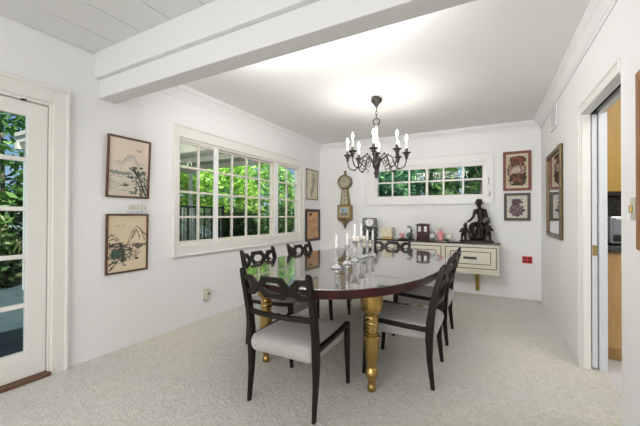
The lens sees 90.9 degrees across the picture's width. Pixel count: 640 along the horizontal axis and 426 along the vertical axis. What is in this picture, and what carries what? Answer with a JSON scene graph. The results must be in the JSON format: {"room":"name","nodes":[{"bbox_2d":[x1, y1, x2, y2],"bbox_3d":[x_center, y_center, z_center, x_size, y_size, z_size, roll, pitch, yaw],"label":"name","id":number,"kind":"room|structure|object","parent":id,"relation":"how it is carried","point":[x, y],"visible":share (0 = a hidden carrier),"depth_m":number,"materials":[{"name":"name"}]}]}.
{"room":"dining room","nodes":[
{"label":"dining room","id":0,"kind":"room"},
{"bbox_2d":[0,14,319,367],"bbox_3d":[-1.901,-0.065,2.542,0.085,2.497,7.888,0,-1,28],"label":"wall","id":1,"kind":"structure","parent":0,"point":[109,313],"depth_m":2.77,"materials":[{"name":"white paint"}]},
{"bbox_2d":[0,71,70,393],"bbox_3d":[-2.201,0.127,1.948,0.117,2.102,1.062,0,-1,28],"label":"door","id":2,"kind":"structure","parent":1,"relation":"in","point":[45,305],"depth_m":2.28,"materials":[{"name":"white wood"}]},
{"bbox_2d":[105,214,148,275],"bbox_3d":[-1.703,0.266,2.791,0.028,0.516,0.369,0,-1,28],"label":"landscape painting","id":3,"kind":"object","parent":1,"relation":"attached to","point":[126,235],"visible":1,"depth_m":2.78,"materials":[{"name":"paper"}]},
{"bbox_2d":[105,133,150,198],"bbox_3d":[-1.690,-0.399,2.795,0.048,0.530,0.378,0,-1,28],"label":"landscape painting","id":4,"kind":"object","parent":1,"relation":"attached to","point":[128,161],"visible":1,"depth_m":2.78,"materials":[{"name":"paper"}]},
{"bbox_2d":[127,202,139,212],"bbox_3d":[-1.679,-0.051,2.844,0.020,0.095,0.116,0,-1,28],"label":"light switch","id":5,"kind":"object","parent":1,"relation":"attached to","point":[132,207],"visible":1,"depth_m":2.84,"materials":[{"name":"white plastic"}]},
{"bbox_2d":[141,203,146,212],"bbox_3d":[-1.634,-0.047,2.929,0.020,0.090,0.052,0,-1,28],"label":"light switch","id":6,"kind":"object","parent":1,"relation":"attached to","point":[143,205],"visible":1,"depth_m":2.92,"materials":[{"name":"white plastic"}]},
{"bbox_2d":[203,288,209,300],"bbox_3d":[-1.276,0.926,3.571,0.044,0.125,0.080,0,-1,28],"label":"wall outlet","id":7,"kind":"object","parent":1,"relation":"attached to","point":[206,292],"visible":1,"depth_m":3.55,"materials":[{"name":"beige plastic"}]},
{"bbox_2d":[171,122,304,257],"bbox_3d":[-0.924,-0.224,4.335,0.119,1.374,2.559,0,-1,28],"label":"window","id":8,"kind":"structure","parent":1,"relation":"in","point":[181,133],"depth_m":3.97,"materials":[{"name":"white wood"}]},
{"bbox_2d":[161,85,321,151],"bbox_3d":[-0.840,-1.238,4.345,0.088,0.114,3.726,0,-1,28],"label":"trim","id":9,"kind":"structure","parent":1,"relation":"attached to","point":[183,92],"depth_m":3.93,"materials":[{"name":"white paint"}]},
{"bbox_2d":[306,168,317,199],"bbox_3d":[-0.142,-0.513,5.721,0.018,0.551,0.423,0,-1,28],"label":"picture","id":10,"kind":"object","parent":1,"relation":"attached to","point":[311,175],"visible":1,"depth_m":5.70,"materials":[{"name":"beige paper"}]},
{"bbox_2d":[305,209,319,241],"bbox_3d":[-0.129,0.219,5.733,0.028,0.581,0.523,0,-1,28],"label":"picture","id":11,"kind":"object","parent":1,"relation":"attached to","point":[312,216],"visible":1,"depth_m":5.72,"materials":[{"name":"paint"}]},
{"bbox_2d":[307,212,317,238],"bbox_3d":[-0.130,0.219,5.734,0.001,0.485,0.427,0,-1,28],"label":"artwork","id":12,"kind":"object","parent":11,"relation":"attached to","point":[312,222],"depth_m":5.72},
{"bbox_2d":[0,291,621,425],"bbox_3d":[0.759,1.242,1.135,6.333,0.120,8.238,0,-1,28],"label":"floor","id":13,"kind":"structure","parent":0,"point":[507,362],"depth_m":2.20,"materials":[{"name":"carpet"}]},
{"bbox_2d":[240,246,319,343],"bbox_3d":[-0.375,0.768,2.978,0.601,0.848,0.501,0,-1,28],"label":"dining chair","id":14,"kind":"object","parent":13,"relation":"on","point":[290,304],"visible":0.46,"depth_m":2.83,"materials":[{"name":"brown wood"}]},
{"bbox_2d":[240,268,349,424],"bbox_3d":[-0.145,0.762,2.060,0.501,0.848,0.601,0,-1,28],"label":"dining chair","id":15,"kind":"object","parent":13,"relation":"on","point":[297,337],"visible":1,"depth_m":1.90,"materials":[{"name":"brown wood"}]},
{"bbox_2d":[287,241,350,320],"bbox_3d":[-0.017,0.775,3.648,0.601,0.848,0.501,0,-1,28],"label":"dining chair","id":16,"kind":"object","parent":13,"relation":"on","point":[290,249],"visible":0.29,"depth_m":3.70,"materials":[{"name":"brown wood"}]},
{"bbox_2d":[245,247,445,391],"bbox_3d":[0.359,0.827,3.066,1.609,0.737,2.618,0,-1,28],"label":"dining table","id":17,"kind":"object","parent":13,"relation":"on","point":[393,270],"visible":0.7,"depth_m":2.35,"materials":[{"name":"brown wood"}]},
{"bbox_2d":[330,247,341,268],"bbox_3d":[0.134,0.367,2.587,0.098,0.172,0.093,0,-1,28],"label":"candlestick","id":18,"kind":"object","parent":17,"relation":"on","point":[336,249],"visible":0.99,"depth_m":2.57,"materials":[{"name":"silver glass"}]},
{"bbox_2d":[335,234,337,246],"bbox_3d":[0.135,0.236,2.588,0.024,0.135,0.024,0,-1,28],"label":"candle","id":19,"kind":"object","parent":18,"relation":"on","point":[336,235],"visible":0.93,"depth_m":2.58,"materials":[{"name":"white wax"}]},
{"bbox_2d":[342,245,352,264],"bbox_3d":[0.244,0.369,2.813,0.098,0.172,0.093,0,-1,28],"label":"candlestick","id":20,"kind":"object","parent":17,"relation":"on","point":[347,262],"visible":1,"depth_m":2.80,"materials":[{"name":"silver glass"}]},
{"bbox_2d":[346,233,348,244],"bbox_3d":[0.244,0.238,2.814,0.024,0.135,0.024,0,-1,28],"label":"candle","id":21,"kind":"object","parent":20,"relation":"on","point":[347,234],"visible":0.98,"depth_m":2.81,"materials":[{"name":"white wax"}]},
{"bbox_2d":[350,242,359,261],"bbox_3d":[0.330,0.365,2.986,0.098,0.185,0.093,0,-1,28],"label":"candlestick","id":22,"kind":"object","parent":17,"relation":"on","point":[354,259],"visible":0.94,"depth_m":2.97,"materials":[{"name":"silver glass"}]},
{"bbox_2d":[349,236,360,241],"bbox_3d":[0.333,0.246,2.986,0.111,0.048,0.114,0,-1,28],"label":"ring","id":23,"kind":"object","parent":22,"relation":"on","point":[351,237],"visible":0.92,"depth_m":2.96,"materials":[{"name":"beige ceramic"}]},
{"bbox_2d":[354,224,355,239],"bbox_3d":[0.330,0.196,2.988,0.024,0.197,0.024,0,-1,28],"label":"candle","id":24,"kind":"object","parent":22,"relation":"on","point":[354,224],"visible":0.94,"depth_m":2.98,"materials":[{"name":"white wax"}]},
{"bbox_2d":[357,240,365,258],"bbox_3d":[0.420,0.367,3.207,0.098,0.185,0.093,0,-1,28],"label":"candlestick","id":25,"kind":"object","parent":17,"relation":"on","point":[360,256],"visible":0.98,"depth_m":3.19,"materials":[{"name":"silver metal"}]},
{"bbox_2d":[363,240,371,256],"bbox_3d":[0.501,0.374,3.329,0.098,0.172,0.093,0,-1,28],"label":"candlestick","id":26,"kind":"object","parent":17,"relation":"on","point":[367,254],"visible":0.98,"depth_m":3.32,"materials":[{"name":"silver metal"}]},
{"bbox_2d":[370,240,376,255],"bbox_3d":[0.571,0.375,3.415,0.098,0.172,0.093,0,-1,28],"label":"candlestick","id":27,"kind":"object","parent":17,"relation":"on","point":[372,253],"visible":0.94,"depth_m":3.40,"materials":[{"name":"silver metal"}]},
{"bbox_2d":[374,238,410,304],"bbox_3d":[0.864,0.781,4.085,0.501,0.848,0.601,0,-1,28],"label":"dining chair","id":28,"kind":"object","parent":13,"relation":"on","point":[376,242],"visible":0.27,"depth_m":4.33,"materials":[{"name":"brown wood"}]},
{"bbox_2d":[362,256,452,390],"bbox_3d":[0.693,0.767,2.417,0.601,0.848,0.501,0,-1,28],"label":"dining chair","id":29,"kind":"object","parent":13,"relation":"on","point":[425,323],"visible":0.93,"depth_m":2.25,"materials":[{"name":"brown wood"}]},
{"bbox_2d":[392,247,461,345],"bbox_3d":[1.085,0.774,3.149,0.601,0.848,0.501,0,-1,28],"label":"dining chair","id":30,"kind":"object","parent":13,"relation":"on","point":[422,295],"visible":0.75,"depth_m":2.99,"materials":[{"name":"brown wood"}]},
{"bbox_2d":[608,252,621,360],"bbox_3d":[2.989,0.757,2.544,1.280,0.885,0.622,0,-1,28],"label":"base cabinet","id":31,"kind":"object","parent":13,"relation":"on","point":[614,258],"visible":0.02,"depth_m":2.53,"materials":[{"name":"brown wood"}]},
{"bbox_2d":[608,244,620,251],"bbox_3d":[2.999,0.292,2.595,1.258,0.044,0.770,0,-1,28],"label":"countertop","id":32,"kind":"structure","parent":31,"relation":"on","point":[611,248],"depth_m":2.52,"materials":[{"name":"black stone"}]},
{"bbox_2d":[608,216,620,244],"bbox_3d":[2.701,0.149,2.675,0.440,0.240,0.372,0,-1,28],"label":"countertop oven","id":33,"kind":"object","parent":32,"relation":"on","point":[614,222],"visible":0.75,"depth_m":2.63,"materials":[{"name":"metal"}]},
{"bbox_2d":[182,0,590,143],"bbox_3d":[-0.305,-1.375,1.701,3.696,0.120,8.188,0,-1,28],"label":"ceiling","id":34,"kind":"structure","parent":0,"point":[478,62],"depth_m":2.98,"materials":[{"name":"white paint"}]},
{"bbox_2d":[0,0,115,52],"bbox_3d":[-2.636,-1.323,0.733,0.308,0.013,3.984,0,-1,28],"label":"board","id":35,"kind":"object","parent":34,"relation":"attached to","point":[22,11],"visible":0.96,"depth_m":2.18,"materials":[{"name":"white paint"}]},
{"bbox_2d":[25,0,140,42],"bbox_3d":[-2.358,-1.323,0.584,0.308,0.013,3.984,0,-1,28],"label":"board","id":36,"kind":"object","parent":34,"relation":"attached to","point":[81,13],"visible":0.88,"depth_m":2.10,"materials":[{"name":"white paint"}]},
{"bbox_2d":[83,0,169,31],"bbox_3d":[-2.080,-1.323,0.436,0.308,0.013,3.984,0,-1,28],"label":"board","id":37,"kind":"object","parent":34,"relation":"attached to","point":[137,14],"visible":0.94,"depth_m":2.04,"materials":[{"name":"white paint"}]},
{"bbox_2d":[141,0,203,18],"bbox_3d":[-1.803,-1.323,0.287,0.308,0.013,3.984,0,-1,28],"label":"board","id":38,"kind":"object","parent":34,"relation":"attached to","point":[172,9],"visible":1,"depth_m":1.98,"materials":[{"name":"white paint"}]},
{"bbox_2d":[199,0,213,4],"bbox_3d":[-1.525,-1.323,0.139,0.308,0.013,3.984,0,-1,28],"label":"board","id":39,"kind":"object","parent":34,"relation":"attached to","point":[204,2],"visible":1,"depth_m":1.94,"materials":[{"name":"white paint"}]},
{"bbox_2d":[94,0,475,102],"bbox_3d":[-0.267,-1.129,1.824,3.476,0.370,0.175,0,-1,28],"label":"ceiling beam","id":40,"kind":"structure","parent":34,"relation":"attached to","point":[215,37],"depth_m":1.90,"materials":[{"name":"white paint"}]},
{"bbox_2d":[344,96,410,178],"bbox_3d":[0.631,-0.841,3.526,0.692,0.912,0.692,0,-1,38],"label":"chandelier","id":41,"kind":"object","parent":34,"relation":"hanging from","point":[376,100],"visible":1,"depth_m":3.49,"materials":[{"name":"metal"}]},
{"bbox_2d":[320,129,540,300],"bbox_3d":[1.586,-0.032,5.234,3.696,2.497,0.150,0,-1,28],"label":"wall","id":42,"kind":"structure","parent":0,"point":[517,239],"depth_m":4.83,"materials":[{"name":"white paint"}]},
{"bbox_2d":[337,171,352,228],"bbox_3d":[0.452,-0.240,5.697,0.264,1.062,0.102,0,-1,28],"label":"clock","id":43,"kind":"object","parent":42,"relation":"attached to","point":[345,209],"visible":1,"depth_m":5.66,"materials":[{"name":"paint"}]},
{"bbox_2d":[356,237,499,290],"bbox_3d":[1.591,0.785,4.926,2.128,0.737,0.373,0,-1,28],"label":"sideboard","id":44,"kind":"object","parent":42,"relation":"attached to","point":[477,258],"visible":0.44,"depth_m":4.50,"materials":[{"name":"beige paint"}]},
{"bbox_2d":[362,218,377,237],"bbox_3d":[0.844,0.250,5.351,0.279,0.335,0.103,0,0,14],"label":"mantel clock","id":45,"kind":"object","parent":44,"relation":"on","point":[369,223],"visible":0.88,"depth_m":5.31,"materials":[{"name":"grey metal"}]},
{"bbox_2d":[381,227,394,238],"bbox_3d":[1.122,0.325,5.203,0.178,0.185,0.179,0,-1,28],"label":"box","id":46,"kind":"object","parent":44,"relation":"on","point":[386,232],"visible":0.99,"depth_m":5.13,"materials":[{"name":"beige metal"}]},
{"bbox_2d":[398,226,413,238],"bbox_3d":[1.382,0.310,5.053,0.280,0.213,0.168,0,-1,28],"label":"figurine","id":47,"kind":"object","parent":44,"relation":"on","point":[409,235],"visible":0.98,"depth_m":5.01,"materials":[{"name":"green ceramic"}]},
{"bbox_2d":[416,223,429,239],"bbox_3d":[1.616,0.291,4.939,0.200,0.252,0.120,0,-1,28],"label":"clock","id":48,"kind":"object","parent":44,"relation":"on","point":[423,229],"visible":0.98,"depth_m":4.89,"materials":[{"name":"brown wood"}]},
{"bbox_2d":[429,232,435,239],"bbox_3d":[1.724,0.355,4.828,0.112,0.122,0.048,0,-1,28],"label":"clock","id":49,"kind":"object","parent":44,"relation":"on","point":[432,235],"visible":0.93,"depth_m":4.81,"materials":[{"name":"silver ceramic"}]},
{"bbox_2d":[436,226,443,239],"bbox_3d":[1.844,0.311,4.840,0.124,0.212,0.097,0,-1,28],"label":"figurine","id":50,"kind":"object","parent":44,"relation":"on","point":[441,233],"visible":0.96,"depth_m":4.81,"materials":[{"name":"pink ceramic"}]},
{"bbox_2d":[444,233,451,239],"bbox_3d":[1.937,0.358,4.767,0.120,0.117,0.060,0,-1,28],"label":"bird figurine","id":51,"kind":"object","parent":44,"relation":"on","point":[449,236],"visible":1,"depth_m":4.74,"materials":[{"name":"beige ceramic"}]},
{"bbox_2d":[459,199,493,242],"bbox_3d":[2.262,0.110,4.569,0.451,0.630,0.197,0,-1,28],"label":"statue","id":52,"kind":"object","parent":44,"relation":"on","point":[482,230],"visible":0.98,"depth_m":4.52,"materials":[{"name":"black metal"}]},
{"bbox_2d":[482,217,490,223],"bbox_3d":[2.371,0.111,4.486,0.110,0.104,0.058,0,-1,28],"label":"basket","id":53,"kind":"object","parent":52,"relation":"on","point":[485,220],"depth_m":4.47,"materials":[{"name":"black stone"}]},
{"bbox_2d":[365,151,493,204],"bbox_3d":[1.704,-0.519,5.143,1.985,0.770,0.207,0,-1,28],"label":"window","id":54,"kind":"structure","parent":42,"relation":"in","point":[426,199],"depth_m":5.01,"materials":[{"name":"white wood"}]},
{"bbox_2d":[320,120,539,151],"bbox_3d":[1.512,-1.224,5.150,3.476,0.114,0.088,0,-1,28],"label":"trim","id":55,"kind":"structure","parent":42,"relation":"attached to","point":[530,124],"depth_m":4.92,"materials":[{"name":"white paint"}]},
{"bbox_2d":[503,150,531,190],"bbox_3d":[2.805,-0.600,4.486,0.344,0.562,0.028,0,-1,28],"label":"painting","id":56,"kind":"object","parent":42,"relation":"attached to","point":[516,164],"visible":1,"depth_m":4.48,"materials":[{"name":"paint"}]},
{"bbox_2d":[506,153,527,187],"bbox_3d":[2.805,-0.600,4.487,0.272,0.490,0.001,0,-1,28],"label":"artwork","id":57,"kind":"object","parent":56,"relation":"attached to","point":[516,164],"depth_m":4.48},
{"bbox_2d":[504,193,530,220],"bbox_3d":[2.803,-0.088,4.483,0.321,0.392,0.026,0,-1,28],"label":"painting","id":58,"kind":"object","parent":42,"relation":"attached to","point":[517,206],"visible":1,"depth_m":4.48,"materials":[{"name":"beige paper"}]},
{"bbox_2d":[508,196,525,216],"bbox_3d":[2.803,-0.088,4.483,0.225,0.296,0.001,0,-1,28],"label":"artwork","id":59,"kind":"object","parent":58,"relation":"attached to","point":[516,204],"depth_m":4.48},
{"bbox_2d":[522,256,531,263],"bbox_3d":[2.912,0.659,4.426,0.120,0.100,0.010,0,-1,28],"label":"wall outlet","id":60,"kind":"object","parent":42,"relation":"attached to","point":[525,259],"visible":1,"depth_m":4.42,"materials":[{"name":"red paint"}]},
{"bbox_2d":[541,0,639,425],"bbox_3d":[1.261,-0.068,0.851,0.135,2.497,7.888,0,-1,28],"label":"wall","id":61,"kind":"structure","parent":0,"point":[619,36],"depth_m":2.19,"materials":[{"name":"white paint"}]},
{"bbox_2d":[550,102,557,132],"bbox_3d":[2.576,-1.044,3.475,0.016,0.240,0.380,0,-1,28],"label":"air vent","id":62,"kind":"object","parent":61,"relation":"in","point":[554,112],"visible":1,"depth_m":3.43,"materials":[{"name":"white paint"}]},
{"bbox_2d":[546,143,562,239],"bbox_3d":[2.544,-0.205,3.427,0.030,0.950,0.820,0,-1,28],"label":"wall mirror","id":63,"kind":"object","parent":61,"relation":"attached to","point":[554,160],"visible":1,"depth_m":3.35,"materials":[{"name":"brown metal"}]},
{"bbox_2d":[548,151,558,233],"bbox_3d":[2.547,-0.205,3.425,0.004,0.860,0.730,0,-1,28],"label":"mirror glass","id":64,"kind":"object","parent":63,"relation":"attached to","point":[553,159],"depth_m":3.45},
{"bbox_2d":[534,0,617,128],"bbox_3d":[2.148,-1.241,2.748,0.088,0.114,3.726,0,-1,28],"label":"trim","id":65,"kind":"structure","parent":61,"relation":"attached to","point":[597,12],"depth_m":2.40,"materials":[{"name":"white paint"}]},
{"bbox_2d":[582,114,590,368],"bbox_3d":[2.057,0.216,2.430,0.050,1.960,0.010,0,-1,28],"label":"trim","id":66,"kind":"structure","parent":61,"relation":"attached to","point":[586,131],"depth_m":2.43,"materials":[{"name":"white wood"}]},
{"bbox_2d":[577,58,619,366],"bbox_3d":[1.851,0.171,2.116,0.018,2.044,0.870,0,-1,28],"label":"trim","id":67,"kind":"structure","parent":61,"relation":"attached to","point":[613,71],"depth_m":2.45,"materials":[{"name":"white wood"}]},
{"bbox_2d":[599,112,607,371],"bbox_3d":[2.144,0.216,2.383,0.048,1.960,0.012,0,-1,28],"label":"trim","id":68,"kind":"structure","parent":61,"relation":"attached to","point":[603,203],"depth_m":2.38,"materials":[{"name":"white wood"}]},
{"bbox_2d":[590,84,620,367],"bbox_3d":[2.108,0.182,2.420,0.048,2.003,1.641,0,-1,28],"label":"door frame","id":69,"kind":"structure","parent":61,"relation":"in","point":[593,118],"depth_m":2.42,"materials":[{"name":"white wood"}]},
{"bbox_2d":[629,197,634,220],"bbox_3d":[1.566,-0.020,1.584,0.016,0.115,0.044,0,-1,28],"label":"switch","id":70,"kind":"object","parent":61,"relation":"attached to","point":[632,200],"visible":1,"depth_m":1.57,"materials":[{"name":"beige plastic"}]},
{"bbox_2d":[635,70,639,250],"bbox_3d":[1.360,-0.246,1.214,0.030,0.840,0.620,0,-1,28],"label":"framed picture","id":71,"kind":"object","parent":61,"relation":"attached to","point":[637,75],"visible":1,"depth_m":1.47,"materials":[{"name":"paint"}]},
{"bbox_3d":[3.767,-0.045,2.720,2.522,2.497,0.150,0,-1,28],"label":"wall","id":72,"kind":"structure","parent":0,"visible":0},
{"bbox_2d":[606,98,620,196],"bbox_3d":[3.119,-0.723,2.768,1.300,1.130,0.359,0,-1,28],"label":"upper cabinet","id":73,"kind":"object","parent":72,"relation":"attached to","point":[614,112],"visible":0.1,"depth_m":2.82,"materials":[{"name":"yellow wood"}]},
{"bbox_2d":[607,197,620,215],"bbox_3d":[3.179,0.058,2.931,1.258,0.429,0.028,0,-1,28],"label":"backsplash","id":74,"kind":"structure","parent":72,"relation":"attached to","point":[614,203],"depth_m":3.08,"materials":[{"name":"black stone"}]},
{"label":"outside","id":75,"kind":"structure","parent":0,"visible":0},
{"bbox_2d":[1,237,200,284],"bbox_3d":[-6.994,1.391,9.397,6.800,0.260,18.000,0,-1,28],"label":"ground","id":76,"kind":"structure","parent":75,"point":[18,279],"depth_m":6.25,"materials":[{"name":"soil"}]},
{"bbox_2d":[0,211,22,288],"bbox_3d":[-5.705,0.531,4.978,1.664,1.524,1.734,0,-1,28],"label":"shrub","id":77,"kind":"object","parent":76,"relation":"on","point":[14,246],"visible":0.91,"depth_m":5.20,"materials":[{"name":"green plant"}]},
{"bbox_2d":[0,113,24,250],"bbox_3d":[-7.881,-2.319,7.947,3.905,7.134,5.533,0,-1,28],"label":"tree","id":78,"kind":"object","parent":76,"relation":"on","point":[14,199],"visible":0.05,"depth_m":7.55,"materials":[{"name":"green plant"}]},
{"bbox_2d":[180,164,203,240],"bbox_3d":[-4.057,-0.403,8.137,2.052,3.365,1.775,0,-1,28],"label":"shrub","id":79,"kind":"object","parent":76,"relation":"on","point":[183,180],"visible":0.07,"depth_m":7.99,"materials":[{"name":"green plant"}]},
{"bbox_2d":[180,165,255,236],"bbox_3d":[-5.754,-2.151,13.915,5.120,6.924,7.090,0,-1,35],"label":"tree","id":80,"kind":"object","parent":76,"relation":"on","point":[254,166],"visible":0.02,"depth_m":14.03,"materials":[{"name":"green plant"}]},
{"bbox_2d":[200,165,261,238],"bbox_3d":[-2.931,-0.462,9.965,2.226,3.484,1.973,0,-1,28],"label":"shrub","id":81,"kind":"object","parent":76,"relation":"on","point":[206,178],"visible":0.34,"depth_m":9.43,"materials":[{"name":"green plant"}]},
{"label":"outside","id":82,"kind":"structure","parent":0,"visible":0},
{"bbox_3d":[3.168,1.426,9.314,11.200,0.255,8.562,0,-1,28],"label":"ground","id":83,"kind":"structure","parent":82,"visible":0},
{"bbox_2d":[219,208,266,237],"bbox_3d":[-1.955,0.580,7.963,1.181,1.468,1.506,0,-1,28],"label":"shrub","id":84,"kind":"object","parent":83,"relation":"on","point":[239,223],"visible":0.28,"depth_m":7.68,"materials":[{"name":"green plant"}]},
{"bbox_2d":[242,164,294,232],"bbox_3d":[-1.837,-0.410,11.825,2.212,3.493,2.343,0,-1,28],"label":"shrub","id":85,"kind":"object","parent":83,"relation":"on","point":[290,191],"visible":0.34,"depth_m":11.31,"materials":[{"name":"green plant"}]},
{"bbox_2d":[379,172,383,196],"bbox_3d":[1.153,-0.296,8.011,0.964,3.150,1.176,0,-1,28],"label":"shrub","id":86,"kind":"object","parent":83,"relation":"on","point":[381,186],"visible":0.03,"depth_m":7.91,"materials":[{"name":"green plant"}]},
{"bbox_2d":[382,170,421,196],"bbox_3d":[1.963,-0.266,7.598,0.967,3.090,1.189,0,-1,28],"label":"shrub","id":87,"kind":"object","parent":83,"relation":"on","point":[401,189],"visible":0.17,"depth_m":7.29,"materials":[{"name":"green plant"}]},
{"bbox_2d":[380,168,480,195],"bbox_3d":[3.867,-1.123,9.761,5.774,4.848,3.121,0,-1,28],"label":"tree","id":88,"kind":"object","parent":83,"relation":"on","point":[421,171],"visible":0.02,"depth_m":9.45,"materials":[{"name":"green plant"}]},
{"bbox_2d":[421,167,461,194],"bbox_3d":[2.733,-0.277,7.123,0.914,3.110,1.197,0,-1,28],"label":"shrub","id":89,"kind":"object","parent":83,"relation":"on","point":[452,187],"visible":0.18,"depth_m":6.84,"materials":[{"name":"green plant"}]},
{"bbox_2d":[461,166,480,193],"bbox_3d":[3.460,-0.336,6.735,0.923,3.226,1.133,0,-1,28],"label":"shrub","id":90,"kind":"object","parent":83,"relation":"on","point":[471,186],"visible":0.14,"depth_m":6.60,"materials":[{"name":"green plant"}]},
{"bbox_2d":[473,166,481,193],"bbox_3d":[3.062,-0.203,6.141,0.410,2.944,0.080,0,-1,34],"label":"slender tree","id":91,"kind":"object","parent":83,"relation":"on","point":[476,171],"visible":0.15,"depth_m":6.10,"materials":[{"name":"brown plant"}]},
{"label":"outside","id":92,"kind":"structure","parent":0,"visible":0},
{"bbox_2d":[0,283,23,356],"bbox_3d":[-3.168,1.312,4.801,4.282,0.170,11.500,0,-1,28],"label":"floor","id":93,"kind":"structure","parent":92,"point":[11,322],"depth_m":3.50,"materials":[{"name":"blue stone"}]},
{"bbox_2d":[14,130,264,289],"bbox_3d":[-2.429,-0.009,5.637,3.600,2.490,3.450,0,-1,28],"label":"roof","id":94,"kind":"structure","parent":93,"relation":"on","point":[188,153],"depth_m":6.62,"materials":[{"name":"white"}]},
{"bbox_2d":[179,206,223,240],"bbox_3d":[-2.424,0.538,5.856,0.040,1.400,1.690,0,-1,28],"label":"railing","id":95,"kind":"object","parent":93,"relation":"on","point":[220,209],"visible":0.11,"depth_m":6.11,"materials":[{"name":"white wood"}]},
{"bbox_2d":[260,207,293,233],"bbox_3d":[-1.113,0.552,9.630,1.180,1.519,1.937,0,-1,28],"label":"shrub","id":96,"kind":"object","parent":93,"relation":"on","point":[281,211],"visible":0.23,"depth_m":9.30,"materials":[{"name":"green plant"}]},
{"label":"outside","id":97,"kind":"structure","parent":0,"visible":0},
{"bbox_2d":[0,111,11,132],"bbox_3d":[-6.231,-1.818,4.730,1.965,1.652,2.432,0,-1,28],"label":"tree","id":98,"kind":"object","parent":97,"point":[3,116],"visible":0.74,"depth_m":5.54,"materials":[{"name":"green plant"}]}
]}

